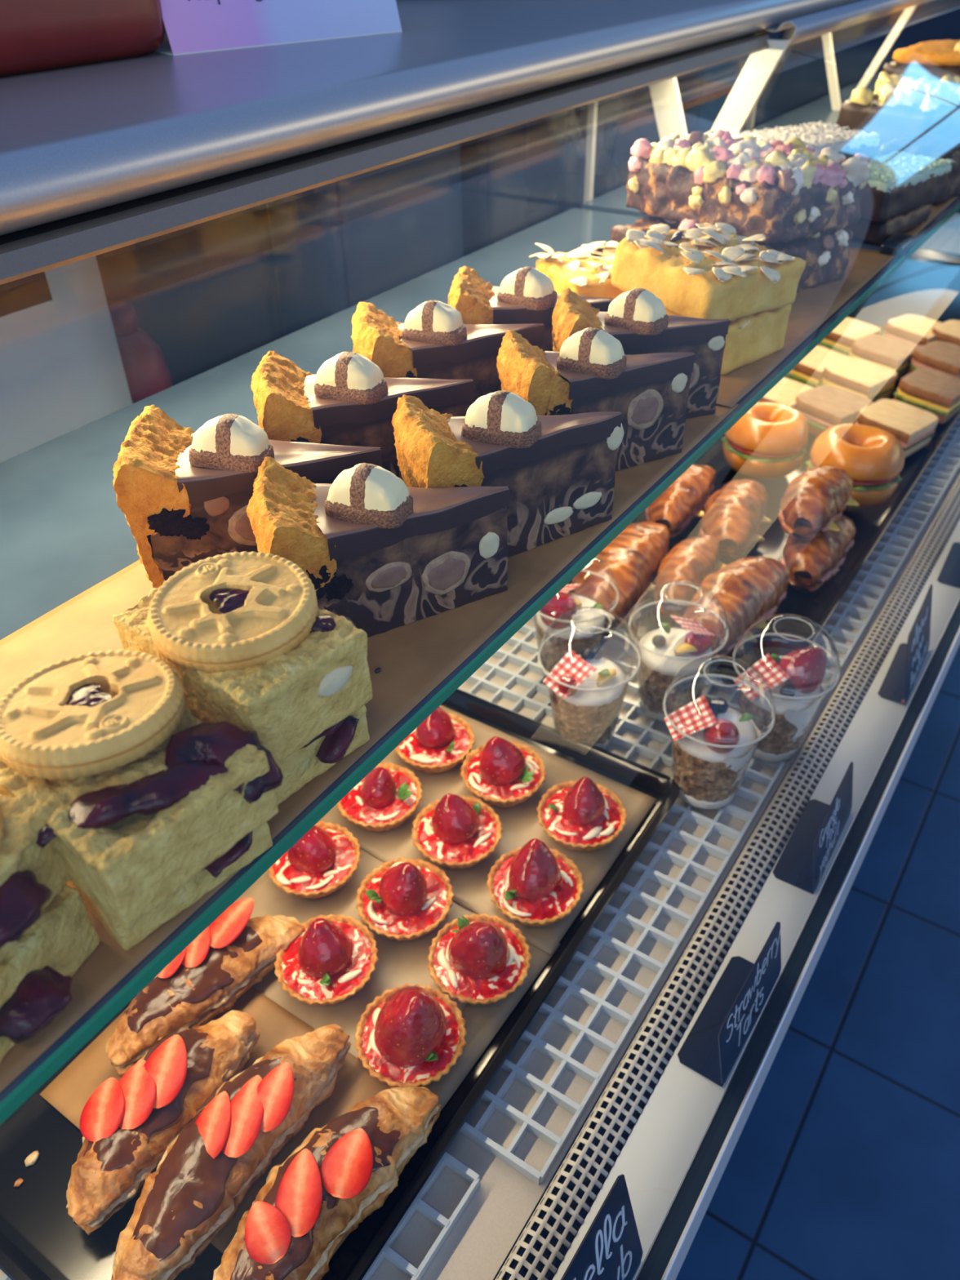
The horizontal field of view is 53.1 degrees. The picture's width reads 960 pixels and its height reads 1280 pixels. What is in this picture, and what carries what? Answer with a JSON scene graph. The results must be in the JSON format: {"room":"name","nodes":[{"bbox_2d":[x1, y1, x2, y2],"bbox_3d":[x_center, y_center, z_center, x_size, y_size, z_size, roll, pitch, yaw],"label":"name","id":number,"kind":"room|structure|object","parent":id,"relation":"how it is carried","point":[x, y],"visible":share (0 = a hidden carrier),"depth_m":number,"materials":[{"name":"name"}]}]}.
{"room":"food shop","nodes":[
{"label":"food shop","id":0,"kind":"room"},
{"bbox_2d":[675,644,959,1279],"bbox_3d":[1.194,-0.017,2.413,6.200,0.050,7.500,22,43,27],"label":"floor","id":1,"kind":"structure","parent":0,"point":[844,1163],"depth_m":1.46,"materials":[{"name":"blue tile"}]},
{"bbox_2d":[0,255,132,462],"bbox_3d":[-0.571,0.132,1.050,0.163,1.430,0.556,22,43,27],"label":"appliance","id":2,"kind":"object","parent":1,"relation":"on","point":[62,371],"visible":0.03,"depth_m":0.90,"materials":[{"name":"paint"}]},
{"bbox_2d":[0,0,959,1279],"bbox_3d":[0.333,-0.144,1.440,0.762,1.365,3.100,22,43,27],"label":"display cabinet","id":3,"kind":"object","parent":1,"relation":"on","point":[96,158],"depth_m":0.65,"materials":[{"name":"black"}]},
{"bbox_2d":[0,1151,479,1279],"bbox_3d":[-0.288,0.390,0.525,0.381,0.009,0.469,22,43,27],"label":"grate","id":4,"kind":"object","parent":3,"relation":"on","point":[446,1225],"visible":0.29,"depth_m":0.57,"materials":[{"name":"grey plastic"}]},
{"bbox_2d":[0,0,864,235],"bbox_3d":[0.160,-0.736,1.122,0.373,0.033,3.100,22,43,27],"label":"countertop","id":5,"kind":"structure","parent":3,"relation":"on","point":[74,140],"depth_m":0.61,"materials":[{"name":"grey metal"}]},
{"bbox_2d":[0,0,164,76],"bbox_3d":[-0.355,-0.409,0.602,0.121,0.097,0.316,22,43,27],"label":"tub","id":6,"kind":"object","parent":5,"relation":"on","point":[36,35],"visible":1,"depth_m":0.64,"materials":[{"name":"plastic"}]},
{"bbox_2d":[154,0,402,55],"bbox_3d":[-0.174,-0.548,0.735,0.207,0.150,0.090,-28,45,-30],"label":"tent card","id":7,"kind":"object","parent":5,"relation":"on","point":[191,26],"visible":0.96,"depth_m":0.74,"materials":[{"name":"white"}]},
{"bbox_2d":[0,208,905,1124],"bbox_3d":[-0.124,-0.077,0.570,0.370,0.008,1.385,22,43,27],"label":"glass shelf","id":8,"kind":"object","parent":3,"relation":"attached to","point":[64,531],"visible":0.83,"depth_m":0.57,"materials":[{"name":"green"}]},
{"bbox_2d":[0,403,739,1093],"bbox_3d":[-0.088,-0.024,0.492,0.198,0.001,0.670,22,43,27],"label":"cake board","id":9,"kind":"object","parent":8,"relation":"on","point":[414,658],"visible":0.18,"depth_m":0.46,"materials":[{"name":"cardboard"}]},
{"bbox_2d":[0,884,101,1063],"bbox_3d":[-0.163,0.103,0.304,0.079,0.032,0.063,13,40,18],"label":"cake slice","id":10,"kind":"object","parent":9,"relation":"on","point":[36,975],"visible":0.7,"depth_m":0.30,"materials":[{"name":"beige food"}]},
{"bbox_2d":[0,794,70,962],"bbox_3d":[-0.166,0.072,0.287,0.079,0.043,0.066,12,39,16],"label":"cake slice","id":11,"kind":"object","parent":10,"relation":"on","point":[32,875],"visible":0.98,"depth_m":0.29,"materials":[{"name":"beige food"}]},
{"bbox_2d":[66,822,272,951],"bbox_3d":[-0.123,0.065,0.351,0.086,0.032,0.066,29,47,33],"label":"cake slice","id":12,"kind":"object","parent":9,"relation":"on","point":[255,843],"visible":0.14,"depth_m":0.33,"materials":[{"name":"beige food"}]},
{"bbox_2d":[0,648,283,928],"bbox_3d":[-0.124,0.041,0.325,0.096,0.045,0.076,26,45,30],"label":"cake slice","id":13,"kind":"object","parent":12,"relation":"on","point":[136,795],"visible":0.98,"depth_m":0.31,"materials":[{"name":"beige food"}]},
{"bbox_2d":[112,404,382,587],"bbox_3d":[-0.112,-0.074,0.487,0.126,0.089,0.071,-4,38,-4],"label":"slice","id":14,"kind":"object","parent":9,"relation":"on","point":[184,495],"visible":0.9,"depth_m":0.46,"materials":[{"name":"brown food"}]},
{"bbox_2d":[275,704,369,805],"bbox_3d":[-0.090,0.024,0.398,0.090,0.039,0.062,28,46,32],"label":"cake slice","id":15,"kind":"object","parent":9,"relation":"on","point":[336,742],"visible":0.15,"depth_m":0.38,"materials":[{"name":"beige food"}]},
{"bbox_2d":[112,551,372,764],"bbox_3d":[-0.090,0.002,0.367,0.087,0.046,0.062,25,45,30],"label":"cake slice","id":16,"kind":"object","parent":15,"relation":"on","point":[246,636],"visible":0.96,"depth_m":0.35,"materials":[{"name":"beige food"}]},
{"bbox_2d":[250,351,473,480],"bbox_3d":[-0.065,-0.123,0.550,0.124,0.088,0.068,-7,38,-7],"label":"slice","id":17,"kind":"object","parent":9,"relation":"on","point":[349,401],"visible":0.63,"depth_m":0.52,"materials":[{"name":"brown food"}]},
{"bbox_2d":[246,456,509,637],"bbox_3d":[-0.045,-0.048,0.456,0.122,0.083,0.067,-9,38,-11],"label":"slice","id":18,"kind":"object","parent":9,"relation":"on","point":[381,553],"visible":0.74,"depth_m":0.44,"materials":[{"name":"brown food"}]},
{"bbox_2d":[351,299,544,403],"bbox_3d":[-0.019,-0.175,0.617,0.123,0.089,0.067,-9,38,-11],"label":"slice","id":19,"kind":"object","parent":9,"relation":"on","point":[433,341],"visible":0.6,"depth_m":0.59,"materials":[{"name":"brown food"}]},
{"bbox_2d":[391,391,624,556],"bbox_3d":[0.019,-0.091,0.506,0.124,0.089,0.064,-12,39,-14],"label":"slice","id":20,"kind":"object","parent":9,"relation":"on","point":[558,472],"visible":0.72,"depth_m":0.49,"materials":[{"name":"brown food"}]},
{"bbox_2d":[448,265,614,351],"bbox_3d":[0.037,-0.213,0.665,0.117,0.089,0.063,0,38,2],"label":"slice","id":21,"kind":"object","parent":9,"relation":"on","point":[526,295],"visible":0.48,"depth_m":0.64,"materials":[{"name":"food"}]},
{"bbox_2d":[496,327,695,471],"bbox_3d":[0.071,-0.144,0.573,0.117,0.088,0.063,-9,38,-11],"label":"slice","id":22,"kind":"object","parent":9,"relation":"on","point":[591,371],"visible":0.68,"depth_m":0.56,"materials":[{"name":"brown food"}]},
{"bbox_2d":[551,287,729,418],"bbox_3d":[0.103,-0.184,0.626,0.114,0.089,0.061,-3,38,-3],"label":"slice","id":23,"kind":"object","parent":9,"relation":"on","point":[636,317],"visible":0.48,"depth_m":0.61,"materials":[{"name":"brown food"}]},
{"bbox_2d":[610,216,853,292],"bbox_3d":[0.227,-0.359,0.876,0.165,0.061,0.162,-23,43,-26],"label":"cake","id":24,"kind":"object","parent":8,"relation":"on","point":[825,255],"visible":0.22,"depth_m":0.85,"materials":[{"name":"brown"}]},
{"bbox_2d":[626,128,871,244],"bbox_3d":[0.240,-0.413,0.870,0.148,0.073,0.181,-28,45,-31],"label":"cake","id":25,"kind":"object","parent":24,"relation":"on","point":[790,190],"visible":1,"depth_m":0.83,"materials":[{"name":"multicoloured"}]},
{"bbox_2d":[715,247,895,407],"bbox_3d":[0.203,-0.302,0.845,0.209,0.001,0.420,22,43,27],"label":"sheet","id":26,"kind":"object","parent":8,"relation":"on","point":[811,307],"visible":0.19,"depth_m":0.81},
{"bbox_2d":[528,240,625,298],"bbox_3d":[0.097,-0.295,0.798,0.094,0.051,0.105,-12,39,-14],"label":"almond slice","id":27,"kind":"object","parent":26,"relation":"on","point":[586,270],"visible":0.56,"depth_m":0.78,"materials":[{"name":"yellow food"}]},
{"bbox_2d":[665,304,791,375],"bbox_3d":[0.174,-0.245,0.738,0.082,0.044,0.099,-29,46,-32],"label":"almond slice","id":28,"kind":"object","parent":26,"relation":"on","point":[753,338],"visible":0.25,"depth_m":0.71,"materials":[{"name":"yellow food"}]},
{"bbox_2d":[611,222,806,320],"bbox_3d":[0.166,-0.270,0.701,0.110,0.047,0.121,-19,41,-22],"label":"almond slice","id":29,"kind":"object","parent":28,"relation":"on","point":[705,273],"visible":0.98,"depth_m":0.68,"materials":[{"name":"yellow food"}]},
{"bbox_2d":[560,1173,643,1279],"bbox_3d":[0.050,0.345,0.500,0.031,0.082,0.110,22,43,27],"label":"label","id":30,"kind":"object","parent":3,"relation":"on","point":[611,1249],"visible":1,"depth_m":0.51,"materials":[{"name":"black plastic"}]},
{"bbox_2d":[457,226,959,1185],"bbox_3d":[0.501,-0.336,1.451,0.444,0.009,2.329,22,43,27],"label":"grate","id":31,"kind":"object","parent":3,"relation":"on","point":[944,239],"visible":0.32,"depth_m":0.80,"materials":[{"name":"grey plastic"}]},
{"bbox_2d":[0,688,679,1279],"bbox_3d":[-0.086,0.228,0.709,0.272,0.017,0.552,21,43,26],"label":"serving tray","id":32,"kind":"object","parent":31,"relation":"on","point":[39,1240],"visible":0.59,"depth_m":0.60,"materials":[{"name":"black plastic"}]},
{"bbox_2d":[24,1150,39,1166],"bbox_3d":[-0.279,0.323,0.598,0.006,0.005,0.010,22,43,27],"label":"crumb","id":33,"kind":"object","parent":32,"relation":"on","point":[31,1159],"visible":1,"depth_m":0.60,"materials":[{"name":"beige food"}]},
{"bbox_2d":[39,986,399,1256],"bbox_3d":[-0.159,0.300,0.623,0.228,0.001,0.134,22,43,27],"label":"sheet","id":34,"kind":"object","parent":32,"relation":"on","point":[70,1091],"visible":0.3,"depth_m":0.64,"materials":[{"name":"beige paper"}]},
{"bbox_2d":[66,1010,260,1235],"bbox_3d":[-0.203,0.289,0.602,0.062,0.049,0.147,20,42,25],"label":"strawberry eclair","id":35,"kind":"object","parent":34,"relation":"on","point":[127,1125],"visible":1,"depth_m":0.58,"materials":[{"name":"brown food"}]},
{"bbox_2d":[105,897,303,1077],"bbox_3d":[-0.195,0.234,0.673,0.153,0.049,0.062,-32,47,-33],"label":"strawberry eclair","id":36,"kind":"object","parent":34,"relation":"on","point":[234,953],"visible":0.88,"depth_m":0.66,"materials":[{"name":"brown food"}]},
{"bbox_2d":[111,1023,351,1279],"bbox_3d":[-0.154,0.303,0.582,0.062,0.050,0.188,21,43,26],"label":"strawberry eclair","id":37,"kind":"object","parent":34,"relation":"on","point":[197,1185],"visible":1,"depth_m":0.56,"materials":[{"name":"brown food"}]},
{"bbox_2d":[213,1085,441,1279],"bbox_3d":[-0.094,0.319,0.559,0.065,0.049,0.170,26,45,31],"label":"strawberry eclair","id":38,"kind":"object","parent":34,"relation":"on","point":[346,1169],"visible":1,"depth_m":0.55,"materials":[{"name":"brown food"}]},
{"bbox_2d":[233,848,560,1111],"bbox_3d":[-0.088,0.235,0.709,0.234,0.001,0.187,22,43,27],"label":"sheet","id":39,"kind":"object","parent":32,"relation":"on","point":[399,963],"visible":0.25,"depth_m":0.69,"materials":[{"name":"beige paper"}]},
{"bbox_2d":[267,821,361,899],"bbox_3d":[-0.131,0.165,0.753,0.074,0.058,0.074,3,38,5],"label":"tart","id":40,"kind":"object","parent":39,"relation":"on","point":[327,855],"visible":0.84,"depth_m":0.74,"materials":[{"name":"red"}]},
{"bbox_2d":[274,914,378,1004],"bbox_3d":[-0.109,0.221,0.680,0.074,0.058,0.074,6,38,9],"label":"tart","id":41,"kind":"object","parent":39,"relation":"on","point":[334,957],"visible":1,"depth_m":0.67,"materials":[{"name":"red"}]},
{"bbox_2d":[355,857,454,941],"bbox_3d":[-0.057,0.188,0.721,0.074,0.058,0.074,30,47,34],"label":"tart","id":42,"kind":"object","parent":39,"relation":"on","point":[402,900],"visible":1,"depth_m":0.71,"materials":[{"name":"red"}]},
{"bbox_2d":[354,982,466,1087],"bbox_3d":[-0.046,0.251,0.630,0.074,0.068,0.074,2,38,3],"label":"tart","id":43,"kind":"object","parent":39,"relation":"on","point":[409,1035],"visible":0.99,"depth_m":0.62,"materials":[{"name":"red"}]},
{"bbox_2d":[427,913,532,1004],"bbox_3d":[0.000,0.218,0.678,0.076,0.062,0.076,0,38,1],"label":"tart","id":44,"kind":"object","parent":39,"relation":"on","point":[474,959],"visible":1,"depth_m":0.67,"materials":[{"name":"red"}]},
{"bbox_2d":[317,705,656,955],"bbox_3d":[0.005,0.146,0.820,0.235,0.001,0.183,22,43,27],"label":"sheet","id":45,"kind":"object","parent":32,"relation":"on","point":[520,824],"visible":0.31,"depth_m":0.80,"materials":[{"name":"beige paper"}]},
{"bbox_2d":[336,762,422,831],"bbox_3d":[-0.086,0.126,0.807,0.074,0.052,0.074,14,40,19],"label":"tart","id":46,"kind":"object","parent":45,"relation":"on","point":[389,794],"visible":0.96,"depth_m":0.80,"materials":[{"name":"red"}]},
{"bbox_2d":[395,706,475,773],"bbox_3d":[-0.041,0.084,0.859,0.074,0.056,0.074,-29,46,-32],"label":"tart","id":47,"kind":"object","parent":45,"relation":"on","point":[443,740],"visible":0.87,"depth_m":0.85,"materials":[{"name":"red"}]},
{"bbox_2d":[411,793,502,869],"bbox_3d":[-0.018,0.148,0.773,0.073,0.058,0.074,-25,44,-28],"label":"tart","id":48,"kind":"object","parent":45,"relation":"on","point":[454,831],"visible":1,"depth_m":0.76,"materials":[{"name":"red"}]},
{"bbox_2d":[460,736,546,808],"bbox_3d":[0.020,0.106,0.824,0.074,0.060,0.074,-1,38,0],"label":"tart","id":49,"kind":"object","parent":45,"relation":"on","point":[500,772],"visible":1,"depth_m":0.81,"materials":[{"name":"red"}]},
{"bbox_2d":[486,838,583,926],"bbox_3d":[0.042,0.179,0.728,0.074,0.061,0.074,-19,41,-22],"label":"tart","id":50,"kind":"object","parent":45,"relation":"on","point":[534,884],"visible":1,"depth_m":0.72,"materials":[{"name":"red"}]},
{"bbox_2d":[536,776,627,851],"bbox_3d":[0.083,0.137,0.786,0.074,0.055,0.074,-7,38,-8],"label":"tart","id":51,"kind":"object","parent":45,"relation":"on","point":[583,814],"visible":1,"depth_m":0.78,"materials":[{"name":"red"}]},
{"bbox_2d":[533,555,618,678],"bbox_3d":[0.088,-0.022,0.934,0.090,0.134,0.090,-9,38,-10],"label":"dessert cup","id":52,"kind":"object","parent":31,"relation":"on","point":[557,642],"visible":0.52,"depth_m":0.92,"materials":[{"name":"clear plastic"}]},
{"bbox_2d":[537,606,640,749],"bbox_3d":[0.096,0.036,0.858,0.090,0.134,0.090,15,41,20],"label":"dessert cup","id":53,"kind":"object","parent":31,"relation":"on","point":[587,691],"visible":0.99,"depth_m":0.84,"materials":[{"name":"clear plastic"}]},
{"bbox_2d":[628,580,728,724],"bbox_3d":[0.180,0.011,0.889,0.090,0.134,0.090,-21,42,-23],"label":"dessert cup","id":54,"kind":"object","parent":31,"relation":"on","point":[664,651],"visible":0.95,"depth_m":0.88,"materials":[{"name":"clear plastic"}]},
{"bbox_2d":[663,655,775,812],"bbox_3d":[0.195,0.078,0.801,0.090,0.134,0.090,-21,42,-23],"label":"dessert cup","id":55,"kind":"object","parent":31,"relation":"on","point":[713,748],"visible":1,"depth_m":0.79,"materials":[{"name":"clear plastic"}]},
{"bbox_2d":[567,248,959,684],"bbox_3d":[0.602,-0.394,1.501,0.294,0.017,1.565,22,43,27],"label":"serving tray","id":56,"kind":"object","parent":31,"relation":"on","point":[926,284],"visible":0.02,"depth_m":1.21,"materials":[{"name":"black plastic"}]},
{"bbox_2d":[572,521,669,634],"bbox_3d":[0.153,-0.074,1.050,0.090,0.066,0.192,17,41,22],"label":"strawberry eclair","id":57,"kind":"object","parent":56,"relation":"on","point":[634,557],"visible":0.83,"depth_m":1.01,"materials":[{"name":"orange food"}]},
{"bbox_2d":[645,464,715,538],"bbox_3d":[0.247,-0.176,1.189,0.079,0.057,0.152,19,42,24],"label":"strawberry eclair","id":58,"kind":"object","parent":56,"relation":"on","point":[686,499],"visible":0.83,"depth_m":1.15,"materials":[{"name":"orange food"}]},
{"bbox_2d":[653,534,725,618],"bbox_3d":[0.230,-0.074,1.062,0.067,0.050,0.143,18,41,23],"label":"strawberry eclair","id":59,"kind":"object","parent":56,"relation":"on","point":[693,559],"visible":0.86,"depth_m":1.04,"materials":[{"name":"orange food"}]},
{"bbox_2d":[680,556,790,661],"bbox_3d":[0.266,-0.038,0.999,0.086,0.068,0.174,26,45,31],"label":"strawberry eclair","id":60,"kind":"object","parent":56,"relation":"on","point":[749,589],"visible":0.81,"depth_m":0.97,"materials":[{"name":"orange food"}]},
{"bbox_2d":[699,479,771,559],"bbox_3d":[0.305,-0.147,1.146,0.078,0.061,0.144,14,40,19],"label":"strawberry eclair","id":61,"kind":"object","parent":56,"relation":"on","point":[734,513],"visible":0.89,"depth_m":1.11,"materials":[{"name":"orange food"}]},
{"bbox_2d":[721,401,808,479],"bbox_3d":[0.378,-0.263,1.270,0.110,0.079,0.111,22,43,27],"label":"bagel","id":62,"kind":"object","parent":56,"relation":"on","point":[769,442],"visible":0.95,"depth_m":1.24,"materials":[{"name":"orange food"}]},
{"bbox_2d":[758,377,813,408],"bbox_3d":[0.435,-0.350,1.411,0.089,0.050,0.108,29,46,33],"label":"sandwich half","id":63,"kind":"object","parent":56,"relation":"on","point":[784,392],"visible":0.16,"depth_m":1.39,"materials":[{"name":"beige food"}]},
{"bbox_2d":[784,345,848,387],"bbox_3d":[0.521,-0.426,1.508,0.108,0.050,0.089,-29,45,-31],"label":"sandwich half","id":64,"kind":"object","parent":56,"relation":"on","point":[809,371],"visible":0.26,"depth_m":1.47,"materials":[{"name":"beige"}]},
{"bbox_2d":[780,515,856,592],"bbox_3d":[0.380,-0.104,1.090,0.068,0.058,0.137,20,42,26],"label":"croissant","id":65,"kind":"object","parent":56,"relation":"on","point":[811,562],"visible":0.86,"depth_m":1.05,"materials":[{"name":"brown food"}]},
{"bbox_2d":[777,466,859,539],"bbox_3d":[0.380,-0.156,1.081,0.075,0.059,0.126,22,43,27],"label":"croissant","id":66,"kind":"object","parent":65,"relation":"on","point":[814,501],"visible":1,"depth_m":1.05,"materials":[{"name":"orange food"}]},
{"bbox_2d":[795,385,873,436],"bbox_3d":[0.502,-0.327,1.379,0.109,0.050,0.089,-29,46,-32],"label":"sandwich half","id":67,"kind":"object","parent":56,"relation":"on","point":[824,407],"visible":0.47,"depth_m":1.35,"materials":[{"name":"beige food"}]},
{"bbox_2d":[817,317,880,355],"bbox_3d":[0.608,-0.506,1.609,0.108,0.050,0.089,-32,47,-33],"label":"sandwich half","id":68,"kind":"object","parent":56,"relation":"on","point":[841,340],"visible":0.36,"depth_m":1.57,"materials":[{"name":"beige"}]},
{"bbox_2d":[805,423,904,507],"bbox_3d":[0.466,-0.216,1.193,0.115,0.079,0.116,22,43,27],"label":"bagel","id":69,"kind":"object","parent":56,"relation":"on","point":[873,457],"visible":0.84,"depth_m":1.16,"materials":[{"name":"orange food"}]},
{"bbox_2d":[818,357,897,402],"bbox_3d":[0.572,-0.391,1.461,0.108,0.050,0.089,-31,47,-33],"label":"sandwich half","id":70,"kind":"object","parent":56,"relation":"on","point":[873,381],"visible":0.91,"depth_m":1.44,"materials":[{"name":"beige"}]},
{"bbox_2d":[847,333,918,380],"bbox_3d":[0.643,-0.452,1.538,0.090,0.050,0.108,28,46,33],"label":"sandwich half","id":71,"kind":"object","parent":56,"relation":"on","point":[895,354],"visible":0.64,"depth_m":1.51,"materials":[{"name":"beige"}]},
{"bbox_2d":[854,399,938,457],"bbox_3d":[0.574,-0.295,1.336,0.108,0.050,0.090,-32,47,-33],"label":"sandwich half","id":72,"kind":"object","parent":56,"relation":"on","point":[913,428],"visible":0.76,"depth_m":1.31,"materials":[{"name":"beige food"}]},
{"bbox_2d":[881,314,942,346],"bbox_3d":[0.729,-0.509,1.610,0.109,0.050,0.090,-29,46,-31],"label":"sandwich half","id":73,"kind":"object","parent":56,"relation":"on","point":[916,330],"visible":0.49,"depth_m":1.58,"materials":[{"name":"beige food"}]},
{"bbox_2d":[893,368,959,424],"bbox_3d":[0.668,-0.363,1.422,0.089,0.050,0.109,28,46,33],"label":"sandwich half","id":74,"kind":"object","parent":56,"relation":"on","point":[936,393],"visible":0.94,"depth_m":1.39,"materials":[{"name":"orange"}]},
{"bbox_2d":[906,341,959,377],"bbox_3d":[0.731,-0.432,1.510,0.109,0.050,0.090,-29,46,-32],"label":"sandwich half","id":75,"kind":"object","parent":56,"relation":"on","point":[944,357],"visible":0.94,"depth_m":1.49,"materials":[{"name":"brown food"}]},
{"bbox_2d":[931,320,959,345],"bbox_3d":[0.793,-0.491,1.585,0.089,0.050,0.109,31,48,35],"label":"sandwich half","id":76,"kind":"object","parent":56,"relation":"on","point":[948,331],"visible":0.6,"depth_m":1.56,"materials":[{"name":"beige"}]},
{"bbox_2d":[733,613,840,764],"bbox_3d":[0.264,0.043,0.846,0.090,0.134,0.090,-29,46,-32],"label":"dessert cup","id":77,"kind":"object","parent":31,"relation":"on","point":[794,680],"visible":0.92,"depth_m":0.83,"materials":[{"name":"clear plastic"}]},
{"bbox_2d":[495,474,959,1279],"bbox_3d":[0.589,-0.154,1.211,0.028,0.023,3.097,22,43,27],"label":"grille","id":78,"kind":"object","parent":3,"relation":"attached to","point":[548,1225],"depth_m":0.71,"materials":[{"name":"grey plastic"}]},
{"bbox_2d":[677,921,781,1087],"bbox_3d":[0.174,0.240,0.655,0.034,0.055,0.104,22,43,27],"label":"label","id":79,"kind":"object","parent":3,"relation":"on","point":[712,1048],"visible":0.98,"depth_m":0.65,"materials":[{"name":"black"}]},
{"bbox_2d":[582,71,959,257],"bbox_3d":[0.744,-0.877,1.589,0.370,0.008,1.695,22,43,27],"label":"glass shelf","id":80,"kind":"object","parent":3,"relation":"attached to","point":[614,202],"visible":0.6,"depth_m":1.14,"materials":[{"name":"green"}]},
{"bbox_2d":[648,39,791,141],"bbox_3d":[0.262,-0.617,1.129,0.180,0.155,0.008,22,43,27],"label":"bracket","id":81,"kind":"object","parent":80,"relation":"on","point":[760,66],"visible":0.39,"depth_m":1.10,"materials":[{"name":"white metal"}]},
{"bbox_2d":[879,233,914,257],"bbox_3d":[0.410,-0.389,0.947,0.022,0.012,0.050,22,43,27],"label":"clip","id":82,"kind":"object","parent":80,"relation":"attached to","point":[896,244],"visible":1,"depth_m":0.93,"materials":[{"name":"black"}]},
{"bbox_2d":[902,195,958,236],"bbox_3d":[0.600,-0.672,1.318,0.210,0.001,0.920,22,43,27],"label":"sheet","id":83,"kind":"object","parent":80,"relation":"on","point":[935,209],"visible":0.02,"depth_m":1.05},
{"bbox_2d":[843,204,931,244],"bbox_3d":[0.418,-0.439,0.998,0.059,0.030,0.114,30,47,34],"label":"brownie","id":84,"kind":"object","parent":83,"relation":"on","point":[867,230],"visible":0.51,"depth_m":0.97,"materials":[{"name":"brown food"}]},
{"bbox_2d":[859,151,955,222],"bbox_3d":[0.415,-0.461,0.976,0.131,0.041,0.072,-29,46,-32],"label":"slice","id":85,"kind":"object","parent":84,"relation":"on","point":[899,184],"visible":0.8,"depth_m":0.95,"materials":[{"name":"brown food"}]},
{"bbox_2d":[836,71,959,156],"bbox_3d":[0.552,-0.670,1.239,0.178,0.100,0.138,-31,47,-33],"label":"cake","id":86,"kind":"object","parent":83,"relation":"on","point":[900,106],"visible":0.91,"depth_m":1.19,"materials":[{"name":"brown"}]},
{"bbox_2d":[877,131,959,204],"bbox_3d":[0.515,-0.545,1.108,0.086,0.061,0.107,28,46,32],"label":"brownie","id":87,"kind":"object","parent":83,"relation":"on","point":[935,145],"visible":0.51,"depth_m":1.08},
{"bbox_2d":[881,39,959,82],"bbox_3d":[0.679,-0.817,1.412,0.168,0.118,0.129,-32,47,-33],"label":"cake","id":88,"kind":"object","parent":83,"relation":"on","point":[935,60],"visible":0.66,"depth_m":1.36,"materials":[{"name":"brown food"}]},
{"bbox_3d":[0.343,-0.489,1.053,0.136,0.047,0.106,-21,42,-24],"label":"brownie","id":89,"kind":"object","parent":83,"relation":"on","visible":0},
{"bbox_2d":[733,120,879,159],"bbox_3d":[0.343,-0.517,1.024,0.131,0.042,0.094,-19,41,-21],"label":"slice","id":90,"kind":"object","parent":89,"relation":"on","point":[819,136],"visible":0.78,"depth_m":1.00,"materials":[{"name":"food"}]},
{"bbox_2d":[772,761,853,893],"bbox_3d":[0.274,0.145,0.776,0.034,0.055,0.104,21,43,26],"label":"label","id":91,"kind":"object","parent":3,"relation":"on","point":[800,864],"visible":0.84,"depth_m":0.78,"materials":[{"name":"black"}]},
{"bbox_2d":[877,584,932,702],"bbox_3d":[0.425,0.001,0.942,0.028,0.076,0.104,20,42,25],"label":"label","id":92,"kind":"object","parent":3,"relation":"on","point":[904,659],"visible":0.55,"depth_m":0.94,"materials":[{"name":"black"}]},
{"bbox_2d":[937,542,959,585],"bbox_3d":[0.556,-0.119,1.095,0.028,0.076,0.104,20,42,25],"label":"label","id":93,"kind":"object","parent":3,"relation":"on","point":[951,565],"visible":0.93,"depth_m":1.11,"materials":[{"name":"black plastic"}]},
{"bbox_2d":[528,111,786,227],"bbox_3d":[0.272,-0.633,2.485,0.500,0.870,3.000,22,43,27],"label":"countertop","id":94,"kind":"structure","parent":1,"relation":"on","point":[548,211],"depth_m":2.26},
{"bbox_2d":[106,299,172,404],"bbox_3d":[-0.397,-0.277,1.131,0.076,0.236,0.076,22,43,27],"label":"bottle","id":95,"kind":"object","parent":94,"relation":"on","point":[147,374],"visible":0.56,"depth_m":1.07,"materials":[{"name":"red plastic"}]},
{"bbox_2d":[95,203,285,386],"bbox_3d":[-0.492,-0.607,1.198,0.306,0.680,0.320,22,43,27],"label":"glass panel","id":96,"kind":"object","parent":94,"relation":"on","point":[207,294],"visible":0.2,"depth_m":1.23,"materials":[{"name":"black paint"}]},
{"bbox_2d":[266,143,462,335],"bbox_3d":[-0.260,-0.793,1.435,0.356,0.680,0.320,22,43,27],"label":"glass panel","id":97,"kind":"object","parent":94,"relation":"on","point":[338,246],"visible":0.21,"depth_m":1.40,"materials":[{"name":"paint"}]},
{"bbox_2d":[460,122,528,257],"bbox_3d":[-0.076,-0.855,1.674,0.306,0.480,0.140,22,43,27],"label":"glass panel","id":98,"kind":"object","parent":94,"relation":"on","point":[495,166],"visible":0.25,"depth_m":1.61,"materials":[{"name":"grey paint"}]},
{"bbox_2d":[555,106,585,215],"bbox_3d":[0.167,-0.812,1.760,0.054,0.300,0.054,22,43,27],"label":"bottle","id":99,"kind":"object","parent":94,"relation":"on","point":[571,174],"visible":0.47,"depth_m":1.72,"materials":[{"name":"clear glass"}]},
{"bbox_2d":[592,121,621,199],"bbox_3d":[0.246,-0.865,1.867,0.054,0.250,0.054,22,43,27],"label":"bottle","id":100,"kind":"object","parent":94,"relation":"on","point":[607,177],"visible":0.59,"depth_m":1.82,"materials":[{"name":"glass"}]},
{"bbox_2d":[675,31,778,134],"bbox_3d":[0.466,-1.373,2.351,0.356,0.460,0.500,22,43,27],"label":"glass panel","id":101,"kind":"object","parent":94,"relation":"on","point":[704,93],"visible":0.13,"depth_m":2.17,"materials":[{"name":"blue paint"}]},
{"bbox_2d":[767,0,959,213],"bbox_3d":[3.562,-2.954,3.752,5.400,2.900,0.100,22,43,27],"label":"wall","id":102,"kind":"structure","parent":0,"point":[800,77],"depth_m":5.01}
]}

